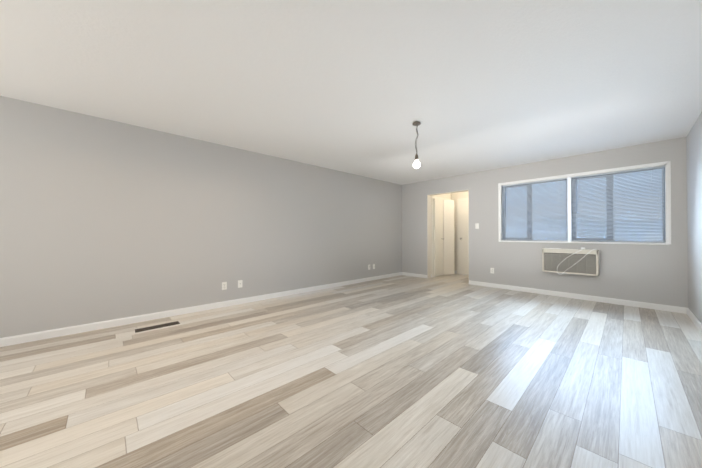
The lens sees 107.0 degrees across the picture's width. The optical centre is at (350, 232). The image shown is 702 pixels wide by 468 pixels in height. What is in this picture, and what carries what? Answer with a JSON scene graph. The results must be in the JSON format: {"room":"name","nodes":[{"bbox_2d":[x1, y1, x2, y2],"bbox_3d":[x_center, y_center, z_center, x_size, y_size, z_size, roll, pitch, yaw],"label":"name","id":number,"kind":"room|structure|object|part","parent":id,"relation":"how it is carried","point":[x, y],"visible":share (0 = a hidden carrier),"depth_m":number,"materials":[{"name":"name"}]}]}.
{"room":"empty living room","nodes":[
{"label":"empty living room","id":0,"kind":"room"},
{"bbox_2d":[0,96,401,337],"bbox_3d":[-1.402,-0.099,4.516,7.800,2.440,0.150,0,-1,-43],"label":"wall","id":1,"kind":"structure","parent":0,"point":[101,219],"depth_m":3.36,"materials":[{"name":"grey paint"}]},
{"bbox_2d":[0,272,401,346],"bbox_3d":[-1.346,1.078,4.447,7.500,0.084,0.014,0,-1,-43],"label":"baseboard","id":2,"kind":"structure","parent":1,"relation":"attached to","point":[25,338],"depth_m":3.34,"materials":[{"name":"white wood"}]},
{"bbox_2d":[222,282,226,289],"bbox_3d":[-1.911,0.801,3.919,0.070,0.115,0.009,0,-1,-43],"label":"electrical outlet","id":3,"kind":"object","parent":1,"relation":"attached to","point":[224,285],"visible":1,"depth_m":3.92,"materials":[{"name":"white plastic"}]},
{"bbox_2d":[238,280,242,287],"bbox_3d":[-1.740,0.803,4.080,0.070,0.115,0.010,0,-1,-43],"label":"electrical outlet","id":4,"kind":"object","parent":1,"relation":"attached to","point":[239,283],"visible":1,"depth_m":4.08,"materials":[{"name":"white plastic"}]},
{"bbox_2d":[0,274,701,467],"bbox_3d":[0.750,1.160,3.170,9.100,0.100,5.045,0,-1,-43],"label":"floor","id":5,"kind":"structure","parent":0,"point":[445,371],"depth_m":1.86,"materials":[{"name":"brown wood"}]},
{"bbox_2d":[135,321,179,332],"bbox_3d":[-2.279,1.104,3.068,0.420,0.011,0.115,0,-1,-43],"label":"floor vent","id":6,"kind":"object","parent":5,"relation":"in","point":[156,326],"visible":0.96,"depth_m":3.05,"materials":[{"name":"brown metal"}]},
{"bbox_2d":[0,0,701,184],"bbox_3d":[0.750,-1.379,3.190,9.100,0.100,5.045,0,-1,-43],"label":"ceiling","id":7,"kind":"structure","parent":0,"point":[358,87],"depth_m":2.19,"materials":[{"name":"white paint"}]},
{"bbox_2d":[412,121,420,167],"bbox_3d":[0.791,-1.054,3.129,0.100,0.553,0.100,0,-1,-43],"label":"pendant light fixture","id":8,"kind":"object","parent":7,"relation":"hanging from","point":[417,123],"depth_m":3.11,"materials":[{"name":"brown metal"}]},
{"bbox_3d":[0.791,-0.828,3.128,0.086,0.102,0.086,0,-1,-43],"label":"pendant light bulb","id":9,"kind":"part","parent":8,"relation":"part of","materials":[{"name":"white glass"}]},
{"bbox_2d":[431,193,450,273],"bbox_3d":[2.433,-0.079,7.081,1.300,2.440,0.120,0,-1,-43],"label":"wall","id":10,"kind":"structure","parent":0,"point":[447,196],"depth_m":6.71,"materials":[{"name":"beige paint"}]},
{"bbox_2d":[432,196,450,276],"bbox_3d":[2.458,0.096,7.009,1.060,2.090,0.016,0,-1,-43],"label":"closet frame","id":11,"kind":"object","parent":10,"relation":"attached to","point":[436,197],"visible":0.59,"depth_m":6.66,"materials":[{"name":"white paint"}]},
{"bbox_2d":[434,198,453,276],"bbox_3d":[2.475,0.121,6.882,0.781,2.013,0.188,0,-1,-43],"label":"bifold closet door","id":12,"kind":"structure","parent":10,"relation":"in","point":[443,237],"depth_m":6.98,"materials":[{"name":"white paint"}]},
{"bbox_2d":[451,191,467,270],"bbox_3d":[3.349,-0.080,6.947,0.150,2.440,1.332,0,-1,-43],"label":"wall","id":13,"kind":"structure","parent":0,"point":[456,196],"depth_m":7.28,"materials":[{"name":"beige paint"}]},
{"bbox_2d":[457,198,467,273],"bbox_3d":[3.273,0.095,6.906,0.016,2.090,0.920,0,-1,-43],"label":"frame","id":14,"kind":"object","parent":13,"relation":"attached to","point":[460,199],"visible":0.43,"depth_m":7.21,"materials":[{"name":"white paint"}]},
{"bbox_2d":[459,200,468,274],"bbox_3d":[3.242,0.121,6.877,0.097,2.014,0.792,0,-1,-43],"label":"bedroom door","id":15,"kind":"structure","parent":13,"relation":"in","point":[463,242],"depth_m":7.08,"materials":[{"name":"white paint"}]},
{"bbox_2d":[402,137,687,307],"bbox_3d":[3.061,-0.092,5.357,0.150,2.440,4.745,0,-1,-43],"label":"wall","id":16,"kind":"structure","parent":0,"point":[654,274],"depth_m":4.52,"materials":[{"name":"grey paint"}]},
{"bbox_2d":[402,272,426,277],"bbox_3d":[1.646,1.096,6.730,0.014,0.084,0.733,0,-1,-43],"label":"baseboard","id":17,"kind":"structure","parent":16,"relation":"attached to","point":[403,273],"depth_m":6.72,"materials":[{"name":"white wood"}]},
{"bbox_2d":[427,190,468,277],"bbox_3d":[2.307,0.091,6.158,0.146,2.085,1.018,0,-1,-43],"label":"door frame","id":18,"kind":"structure","parent":16,"relation":"attached to","point":[429,236],"depth_m":6.50,"materials":[{"name":"beige paint"}]},
{"bbox_2d":[542,247,599,275],"bbox_3d":[3.726,0.483,4.426,0.153,0.476,0.756,0,-1,-43],"label":"air conditioner unit","id":19,"kind":"object","parent":16,"relation":"attached to","point":[582,261],"visible":1,"depth_m":4.37,"materials":[{"name":"beige plastic"}]},
{"bbox_2d":[469,280,684,313],"bbox_3d":[3.600,1.080,4.657,0.014,0.084,2.929,0,-1,-43],"label":"baseboard","id":20,"kind":"structure","parent":16,"relation":"attached to","point":[677,309],"depth_m":4.29,"materials":[{"name":"white wood"}]},
{"bbox_2d":[498,161,670,244],"bbox_3d":[3.819,-0.418,4.535,0.178,1.191,2.225,0,-1,-43],"label":"window unit","id":21,"kind":"structure","parent":16,"relation":"in","point":[528,222],"depth_m":4.34,"materials":[{"name":"white metal"}]},
{"bbox_2d":[502,178,566,240],"bbox_3d":[3.429,-0.409,4.917,0.040,1.107,1.032,0,-1,-43],"label":"window blind","id":22,"kind":"object","parent":21,"relation":"attached to","point":[508,206],"visible":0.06,"depth_m":4.88,"materials":[{"name":"white plastic"}]},
{"bbox_2d":[571,165,664,241],"bbox_3d":[4.176,-0.416,4.124,0.040,1.107,1.032,0,-1,-43],"label":"window blind","id":23,"kind":"object","parent":21,"relation":"attached to","point":[576,190],"visible":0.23,"depth_m":4.08,"materials":[{"name":"white plastic"}]},
{"bbox_2d":[686,112,701,323],"bbox_3d":[1.956,-0.127,0.953,7.800,2.440,0.150,0,-1,-43],"label":"wall","id":24,"kind":"structure","parent":0,"point":[694,187],"depth_m":3.17,"materials":[{"name":"grey paint"}]},
{"bbox_2d":[685,307,701,332],"bbox_3d":[1.900,1.051,1.003,7.500,0.084,0.014,0,-1,-43],"label":"baseboard","id":25,"kind":"structure","parent":24,"relation":"attached to","point":[697,323],"depth_m":3.19,"materials":[{"name":"white wood"}]},
{"label":"outside","id":26,"kind":"structure","parent":0,"visible":0},
{"bbox_2d":[506,169,662,240],"bbox_3d":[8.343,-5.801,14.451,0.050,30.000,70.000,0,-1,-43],"label":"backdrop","id":27,"kind":"structure","parent":26,"point":[525,221],"depth_m":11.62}
]}

